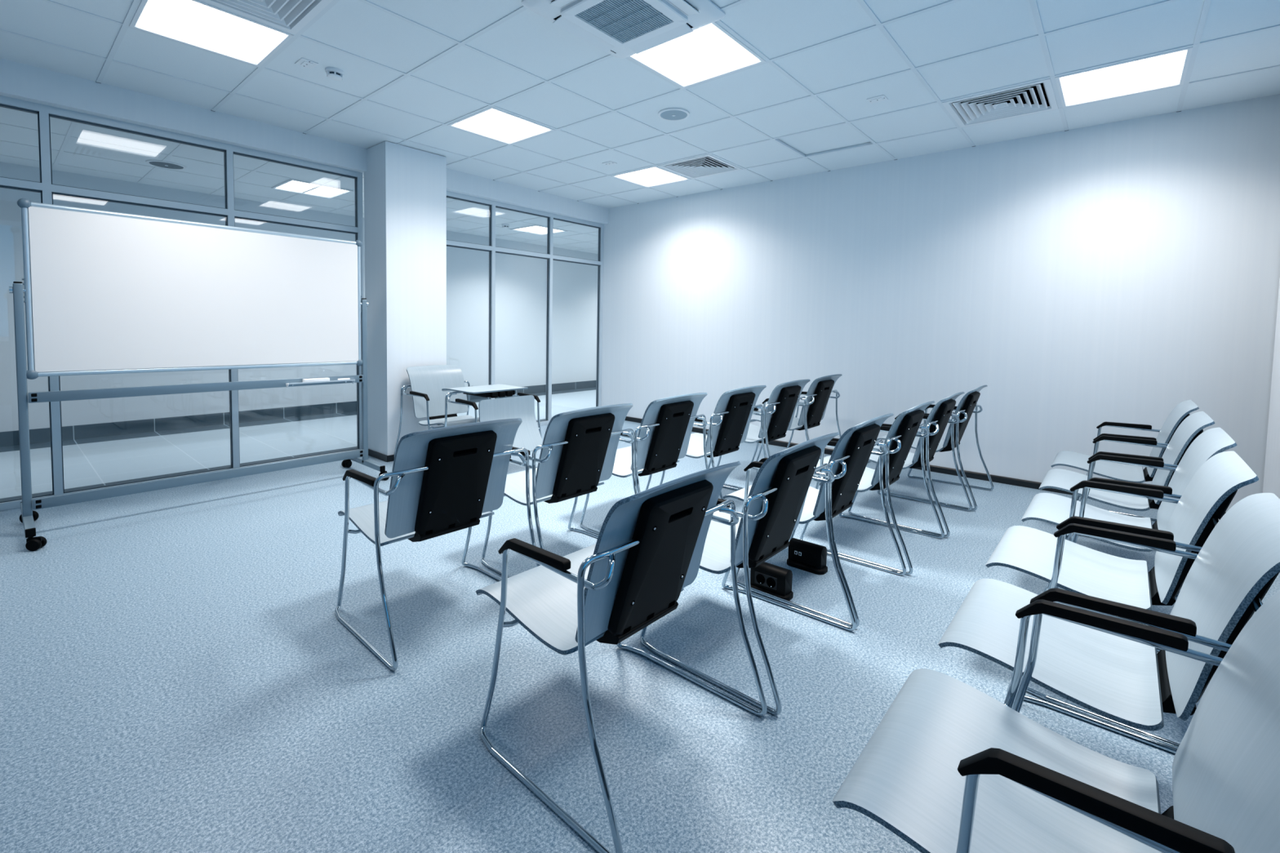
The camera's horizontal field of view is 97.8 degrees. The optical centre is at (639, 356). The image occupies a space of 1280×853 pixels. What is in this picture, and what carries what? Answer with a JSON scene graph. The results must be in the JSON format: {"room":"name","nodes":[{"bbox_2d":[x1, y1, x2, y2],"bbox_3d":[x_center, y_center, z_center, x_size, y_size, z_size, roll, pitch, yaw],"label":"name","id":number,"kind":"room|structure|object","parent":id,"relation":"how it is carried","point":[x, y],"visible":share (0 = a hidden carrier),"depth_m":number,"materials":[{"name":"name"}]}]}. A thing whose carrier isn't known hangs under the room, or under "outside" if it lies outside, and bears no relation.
{"room":"seminar room","nodes":[
{"label":"seminar room","id":0,"kind":"room"},
{"bbox_2d":[0,161,598,431],"bbox_3d":[-2.626,-0.703,8.768,0.100,2.765,15.500,4,4,41],"label":"wall","id":1,"kind":"structure","parent":0,"point":[521,282],"depth_m":7.01,"materials":[{"name":"white paint"}]},
{"bbox_2d":[0,380,595,446],"bbox_3d":[-2.607,0.611,8.803,0.012,0.137,15.500,4,4,41],"label":"baseboard","id":2,"kind":"structure","parent":1,"relation":"attached to","point":[7,438],"depth_m":6.12,"materials":[{"name":"plastic"}]},
{"bbox_2d":[0,386,595,501],"bbox_3d":[-1.691,0.737,8.021,2.430,0.003,15.500,4,4,41],"label":"trim","id":3,"kind":"structure","parent":1,"relation":"attached to","point":[34,446],"depth_m":5.62,"materials":[{"name":"plastic"}]},
{"bbox_2d":[0,106,598,253],"bbox_3d":[-1.645,-1.832,7.881,2.430,0.020,15.500,4,4,41],"label":"ceiling","id":4,"kind":"structure","parent":0,"point":[77,148],"depth_m":5.23,"materials":[{"name":"tile"}]},
{"bbox_2d":[145,160,186,169],"bbox_3d":[-4.228,-1.708,4.988,0.280,0.013,0.280,4,4,41],"label":"ceiling speaker","id":5,"kind":"object","parent":4,"relation":"attached to","point":[169,165],"visible":1,"depth_m":4.97,"materials":[{"name":"white paint"}]},
{"bbox_2d":[149,161,183,168],"bbox_3d":[-4.228,-1.707,4.988,0.238,0.005,0.238,4,4,41],"label":"grille","id":6,"kind":"object","parent":5,"relation":"attached to","point":[169,165],"depth_m":4.98,"materials":[{"name":"grey"}]},
{"bbox_2d":[271,178,353,198],"bbox_3d":[-3.406,-1.748,5.810,0.576,0.033,0.576,4,4,41],"label":"recessed light","id":7,"kind":"object","parent":4,"relation":"in","point":[291,184],"visible":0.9,"depth_m":5.81,"materials":[{"name":"white paint"}]},
{"bbox_2d":[502,223,509,228],"bbox_3d":[-1.852,-1.796,7.697,0.104,0.051,0.104,4,4,41],"label":"smoke detector","id":8,"kind":"object","parent":4,"relation":"attached to","point":[504,225],"visible":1,"depth_m":7.66,"materials":[{"name":"white paint"}]},
{"bbox_2d":[510,224,567,235],"bbox_3d":[-1.458,-1.837,8.077,0.576,0.033,0.576,4,4,41],"label":"recessed light","id":9,"kind":"object","parent":4,"relation":"in","point":[531,228],"visible":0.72,"depth_m":8.08,"materials":[{"name":"white paint"}]},
{"bbox_2d":[516,226,561,234],"bbox_3d":[-1.458,-1.833,8.077,0.528,0.005,0.528,4,4,41],"label":"diffuser","id":10,"kind":"object","parent":9,"relation":"attached to","point":[526,228],"depth_m":8.09,"materials":[{"name":"white plastic"}]},
{"bbox_2d":[0,57,608,224],"bbox_3d":[-2.484,-1.770,4.907,0.170,0.290,6.194,4,4,41],"label":"wall","id":11,"kind":"structure","parent":0,"point":[20,81],"depth_m":4.08,"materials":[{"name":"paint"}]},
{"bbox_2d":[0,95,363,511],"bbox_3d":[-3.526,-0.327,3.845,0.060,2.515,3.140,4,4,41],"label":"window","id":12,"kind":"structure","parent":11,"relation":"in","point":[46,187],"depth_m":3.96,"materials":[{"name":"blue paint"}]},
{"bbox_2d":[446,191,604,426],"bbox_3d":[-1.328,-0.426,6.403,0.060,2.515,2.499,4,4,41],"label":"window","id":13,"kind":"structure","parent":11,"relation":"in","point":[491,248],"depth_m":6.62,"materials":[{"name":"blue paint"}]},
{"bbox_2d":[364,141,446,455],"bbox_3d":[-2.121,-0.463,5.071,0.415,2.705,0.553,4,4,41],"label":"wall column","id":14,"kind":"structure","parent":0,"point":[405,188],"depth_m":4.87,"materials":[{"name":"paint"}]},
{"bbox_2d":[368,448,394,462],"bbox_3d":[-2.141,0.861,5.139,0.427,0.054,0.577,4,4,41],"label":"baseboard","id":15,"kind":"structure","parent":14,"relation":"attached to","point":[374,454],"depth_m":4.86,"materials":[{"name":"black"}]},
{"bbox_2d":[0,390,1279,852],"bbox_3d":[0.618,0.928,6.045,8.720,0.080,15.500,4,4,41],"label":"floor","id":16,"kind":"structure","parent":0,"point":[180,671],"depth_m":1.91,"materials":[{"name":"blue carpet"}]},
{"bbox_2d":[8,198,389,551],"bbox_3d":[-2.736,0.041,3.698,0.679,1.825,1.887,4,4,41],"label":"whiteboard","id":17,"kind":"object","parent":16,"relation":"on","point":[105,292],"visible":0.92,"depth_m":3.46,"materials":[{"name":"white ceramic"}]},
{"bbox_2d":[302,377,329,382],"bbox_3d":[-2.351,0.173,4.058,0.044,0.026,0.170,4,4,41],"label":"eraser","id":18,"kind":"object","parent":17,"relation":"on","point":[313,380],"visible":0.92,"depth_m":4.04,"materials":[{"name":"white plastic"}]},
{"bbox_2d":[285,379,355,388],"bbox_3d":[-2.326,0.199,4.084,0.065,0.040,0.448,4,4,41],"label":"tray","id":19,"kind":"object","parent":17,"relation":"on","point":[289,383],"depth_m":4.05,"materials":[{"name":"silver metal"}]},
{"bbox_2d":[337,377,354,380],"bbox_3d":[-2.214,0.172,4.207,0.017,0.017,0.119,3,4,38],"label":"marker pen","id":20,"kind":"object","parent":17,"relation":"on","point":[342,379],"visible":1,"depth_m":4.20,"materials":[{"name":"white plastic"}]},
{"bbox_2d":[334,417,540,671],"bbox_3d":[-0.875,0.651,2.364,0.704,0.818,0.672,4,4,41],"label":"chair","id":21,"kind":"object","parent":16,"relation":"on","point":[444,480],"visible":0.97,"depth_m":2.19,"materials":[{"name":"black plastic"}]},
{"bbox_2d":[394,364,488,456],"bbox_3d":[-1.648,0.502,4.853,0.704,0.818,0.672,4,4,39],"label":"chair","id":22,"kind":"object","parent":16,"relation":"on","point":[427,383],"visible":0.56,"depth_m":4.89,"materials":[{"name":"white plastic"}]},
{"bbox_2d":[441,384,542,467],"bbox_3d":[-1.191,0.597,4.493,0.697,0.684,0.672,4,4,40],"label":"table","id":23,"kind":"object","parent":16,"relation":"on","point":[528,435],"visible":0.65,"depth_m":4.38,"materials":[{"name":"plastic"}]},
{"bbox_2d":[481,403,637,577],"bbox_3d":[-0.415,0.632,2.872,0.704,0.818,0.672,4,4,41],"label":"chair","id":24,"kind":"object","parent":16,"relation":"on","point":[579,447],"visible":0.86,"depth_m":2.70,"materials":[{"name":"black plastic"}]},
{"bbox_2d":[475,461,767,852],"bbox_3d":[-0.081,0.703,1.684,0.704,0.818,0.672,4,4,41],"label":"chair","id":25,"kind":"object","parent":16,"relation":"on","point":[649,546],"visible":1,"depth_m":1.51,"materials":[{"name":"black plastic"}]},
{"bbox_2d":[579,392,708,534],"bbox_3d":[0.028,0.612,3.394,0.704,0.818,0.672,4,4,41],"label":"chair","id":26,"kind":"object","parent":16,"relation":"on","point":[663,437],"visible":0.77,"depth_m":3.23,"materials":[{"name":"black plastic"}]},
{"bbox_2d":[659,385,766,499],"bbox_3d":[0.495,0.593,3.889,0.704,0.818,0.672,4,4,41],"label":"chair","id":27,"kind":"object","parent":16,"relation":"on","point":[730,421],"visible":0.65,"depth_m":3.71,"materials":[{"name":"black plastic"}]},
{"bbox_2d":[640,431,856,715],"bbox_3d":[0.388,0.684,2.178,0.704,0.818,0.672,4,4,41],"label":"chair","id":28,"kind":"object","parent":16,"relation":"on","point":[773,507],"visible":0.77,"depth_m":1.99,"materials":[{"name":"black plastic"}]},
{"bbox_2d":[706,379,810,488],"bbox_3d":[0.955,0.574,4.401,0.704,0.818,0.672,4,4,41],"label":"chair","id":29,"kind":"object","parent":16,"relation":"on","point":[780,407],"visible":0.68,"depth_m":4.22,"materials":[{"name":"black plastic"}]},
{"bbox_2d":[750,561,793,600],"bbox_3d":[0.598,1.014,2.548,0.199,0.128,0.096,4,4,41],"label":"box","id":30,"kind":"object","parent":16,"relation":"on","point":[773,580],"visible":0.84,"depth_m":2.51,"materials":[{"name":"black plastic"}]},
{"bbox_2d":[755,573,764,584],"bbox_3d":[0.547,1.013,2.537,0.045,0.045,0.005,4,4,41],"label":"socket","id":31,"kind":"object","parent":30,"relation":"attached to","point":[760,578],"depth_m":2.53,"materials":[{"name":"black plastic"}]},
{"bbox_2d":[766,577,775,587],"bbox_3d":[0.586,1.015,2.503,0.045,0.045,0.005,4,4,41],"label":"socket","id":32,"kind":"object","parent":30,"relation":"attached to","point":[771,582],"depth_m":2.50,"materials":[{"name":"black plastic"}]},
{"bbox_2d":[750,373,842,461],"bbox_3d":[1.403,0.552,4.953,0.704,0.818,0.672,4,4,41],"label":"chair","id":33,"kind":"object","parent":16,"relation":"on","point":[818,395],"visible":0.59,"depth_m":4.79,"materials":[{"name":"black plastic"}]},
{"bbox_2d":[786,537,827,574],"bbox_3d":[0.846,1.003,2.824,0.199,0.128,0.096,4,4,41],"label":"box","id":34,"kind":"object","parent":16,"relation":"on","point":[806,556],"visible":0.97,"depth_m":2.79,"materials":[{"name":"black plastic"}]},
{"bbox_2d":[722,413,906,627],"bbox_3d":[0.831,0.664,2.694,0.704,0.818,0.672,4,4,41],"label":"chair","id":35,"kind":"object","parent":16,"relation":"on","point":[851,455],"visible":0.66,"depth_m":2.50,"materials":[{"name":"black plastic"}]},
{"bbox_2d":[800,400,944,574],"bbox_3d":[1.290,0.645,3.192,0.704,0.818,0.672,4,4,41],"label":"chair","id":36,"kind":"object","parent":16,"relation":"on","point":[900,437],"visible":0.67,"depth_m":3.00,"materials":[{"name":"black plastic"}]},
{"bbox_2d":[848,391,972,537],"bbox_3d":[1.751,0.626,3.698,0.704,0.818,0.672,4,4,41],"label":"chair","id":37,"kind":"object","parent":16,"relation":"on","point":[936,422],"visible":0.73,"depth_m":3.51,"materials":[{"name":"black plastic"}]},
{"bbox_2d":[875,385,993,511],"bbox_3d":[2.211,0.607,4.197,0.704,0.818,0.672,4,4,41],"label":"chair","id":38,"kind":"object","parent":16,"relation":"on","point":[965,408],"visible":0.7,"depth_m":4.01,"materials":[{"name":"black plastic"}]},
{"bbox_2d":[831,590,1279,852],"bbox_3d":[0.767,0.758,0.946,0.704,0.818,0.672,4,4,41],"label":"chair","id":39,"kind":"object","parent":16,"relation":"on","point":[950,766],"visible":1,"depth_m":0.95,"materials":[{"name":"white plastic"}]},
{"bbox_2d":[937,493,1279,754],"bbox_3d":[1.221,0.739,1.445,0.704,0.818,0.672,4,4,41],"label":"chair","id":40,"kind":"object","parent":16,"relation":"on","point":[1126,682],"visible":0.74,"depth_m":1.35,"materials":[{"name":"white plastic"}]},
{"bbox_2d":[985,450,1258,748],"bbox_3d":[1.664,0.719,1.956,0.704,0.818,0.672,4,4,41],"label":"chair","id":41,"kind":"object","parent":16,"relation":"on","point":[1083,570],"visible":0.66,"depth_m":1.86,"materials":[{"name":"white plastic"}]},
{"bbox_2d":[1050,400,1199,520],"bbox_3d":[3.011,0.661,3.471,0.704,0.818,0.672,4,4,41],"label":"chair","id":42,"kind":"object","parent":16,"relation":"on","point":[1112,470],"visible":0.49,"depth_m":3.43,"materials":[{"name":"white plastic"}]},
{"bbox_2d":[1038,411,1215,593],"bbox_3d":[2.570,0.681,2.958,0.704,0.818,0.672,4,4,41],"label":"chair","id":43,"kind":"object","parent":16,"relation":"on","point":[1192,426],"visible":0.48,"depth_m":2.86,"materials":[{"name":"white plastic"}]},
{"bbox_2d":[1021,427,1236,596],"bbox_3d":[2.128,0.701,2.448,0.704,0.818,0.672,4,4,41],"label":"chair","id":44,"kind":"object","parent":16,"relation":"on","point":[1052,508],"visible":0.43,"depth_m":2.43,"materials":[{"name":"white plastic"}]},
{"bbox_2d":[0,0,1279,208],"bbox_3d":[-0.173,-1.684,2.925,5.920,0.037,6.194,4,4,41],"label":"ceiling","id":45,"kind":"structure","parent":0,"point":[413,69],"depth_m":3.35,"materials":[{"name":"tile"}]},
{"bbox_2d":[128,0,293,66],"bbox_3d":[-2.234,-1.716,2.918,0.576,0.033,0.576,4,4,41],"label":"recessed light","id":46,"kind":"object","parent":45,"relation":"in","point":[197,24],"visible":0.88,"depth_m":2.92,"materials":[{"name":"glowing translucent plastic diffuser"},{"name":"white painted metal"}]},
{"bbox_2d":[202,0,332,34],"bbox_3d":[-1.778,-1.751,2.524,0.576,0.164,0.576,4,4,41],"label":"ceiling vent","id":47,"kind":"object","parent":45,"relation":"in","point":[289,15],"visible":1,"depth_m":2.72,"materials":[{"name":"white metal"}]},
{"bbox_2d":[294,57,318,69],"bbox_3d":[-1.956,-1.718,3.279,0.110,0.008,0.090,4,4,41],"label":"ceiling plate","id":48,"kind":"object","parent":45,"relation":"attached to","point":[304,62],"visible":1,"depth_m":3.27,"materials":[{"name":"white paint"}]},
{"bbox_2d":[324,66,344,80],"bbox_3d":[-1.843,-1.706,3.374,0.104,0.051,0.104,4,4,41],"label":"smoke detector","id":49,"kind":"object","parent":45,"relation":"attached to","point":[332,73],"visible":1,"depth_m":3.35,"materials":[{"name":"white paint"}]},
{"bbox_2d":[447,106,555,144],"bbox_3d":[-1.061,-1.769,4.282,0.576,0.033,0.576,4,4,41],"label":"recessed light","id":50,"kind":"object","parent":45,"relation":"in","point":[491,122],"visible":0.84,"depth_m":4.28,"materials":[{"name":"white paint"}]},
{"bbox_2d":[602,160,617,165],"bbox_3d":[-0.283,-1.792,5.189,0.110,0.008,0.090,4,4,41],"label":"ceiling plate","id":51,"kind":"object","parent":45,"relation":"attached to","point":[610,162],"visible":1,"depth_m":5.18,"materials":[{"name":"white paint"}]},
{"bbox_2d":[521,0,725,58],"bbox_3d":[-0.072,-1.625,2.647,0.700,0.048,0.700,4,4,41],"label":"air conditioner","id":52,"kind":"object","parent":45,"relation":"attached to","point":[621,28],"visible":1,"depth_m":2.67,"materials":[{"name":"white plastic"}]},
{"bbox_2d":[576,0,671,42],"bbox_3d":[-0.073,-1.606,2.648,0.328,0.009,0.328,4,4,41],"label":"grille","id":53,"kind":"object","parent":52,"relation":"attached to","point":[619,20],"depth_m":2.66,"materials":[{"name":"grey"}]},
{"bbox_2d":[610,165,690,187],"bbox_3d":[0.112,-1.822,5.647,0.576,0.033,0.576,4,4,41],"label":"recessed light","id":54,"kind":"object","parent":45,"relation":"in","point":[655,175],"visible":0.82,"depth_m":5.66,"materials":[{"name":"white paint"}]},
{"bbox_2d":[657,107,689,120],"bbox_3d":[0.240,-1.712,3.958,0.224,0.013,0.224,4,4,41],"label":"ceiling speaker","id":55,"kind":"object","parent":45,"relation":"attached to","point":[669,113],"visible":1,"depth_m":3.94,"materials":[{"name":"white paint"}]},
{"bbox_2d":[660,110,687,119],"bbox_3d":[0.240,-1.711,3.958,0.190,0.005,0.190,4,4,41],"label":"grille","id":56,"kind":"object","parent":55,"relation":"attached to","point":[664,114],"depth_m":3.95,"materials":[{"name":"white"}]},
{"bbox_2d":[628,22,765,88],"bbox_3d":[0.304,-1.681,3.112,0.576,0.033,0.576,4,4,41],"label":"recessed light","id":57,"kind":"object","parent":45,"relation":"in","point":[708,52],"visible":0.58,"depth_m":3.13,"materials":[{"name":"white glowing light-emitting diffuser panel"}]},
{"bbox_2d":[657,154,742,178],"bbox_3d":[0.568,-1.857,5.253,0.576,0.164,0.576,4,4,41],"label":"ceiling vent","id":58,"kind":"object","parent":45,"relation":"in","point":[707,165],"visible":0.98,"depth_m":5.28,"materials":[{"name":"white metal"}]},
{"bbox_2d":[866,94,888,103],"bbox_3d":[1.547,-1.675,3.640,0.110,0.008,0.090,4,4,41],"label":"ceiling plate","id":59,"kind":"object","parent":45,"relation":"attached to","point":[880,98],"visible":1,"depth_m":3.63,"materials":[{"name":"white paint"}]},
{"bbox_2d":[942,78,1057,127],"bbox_3d":[2.388,-1.740,3.693,0.576,0.164,0.576,4,4,41],"label":"ceiling vent","id":60,"kind":"object","parent":45,"relation":"in","point":[1038,96],"visible":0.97,"depth_m":3.72,"materials":[{"name":"white metal"}]},
{"bbox_2d":[1055,46,1192,107],"bbox_3d":[2.842,-1.646,3.307,0.576,0.033,0.576,4,4,41],"label":"recessed light","id":61,"kind":"object","parent":45,"relation":"in","point":[1167,69],"visible":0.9,"depth_m":3.30,"materials":[{"name":"white paint"}]},
{"bbox_2d":[601,93,1279,511],"bbox_3d":[1.827,-0.460,5.405,6.190,2.805,0.100,4,4,41],"label":"wall","id":62,"kind":"structure","parent":0,"point":[1126,271],"depth_m":4.45,"materials":[{"name":"paint"}]},
{"bbox_2d":[624,416,1226,515],"bbox_3d":[1.792,0.916,5.414,5.920,0.054,0.013,4,4,41],"label":"baseboard","id":63,"kind":"structure","parent":62,"relation":"attached to","point":[1010,481],"depth_m":4.60,"materials":[{"name":"black"}]},
{"bbox_2d":[1262,280,1279,498],"bbox_3d":[3.662,-0.249,3.092,0.050,2.620,1.000,4,4,41],"label":"vertical blind","id":64,"kind":"object","parent":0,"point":[1271,484],"visible":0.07,"depth_m":3.42,"materials":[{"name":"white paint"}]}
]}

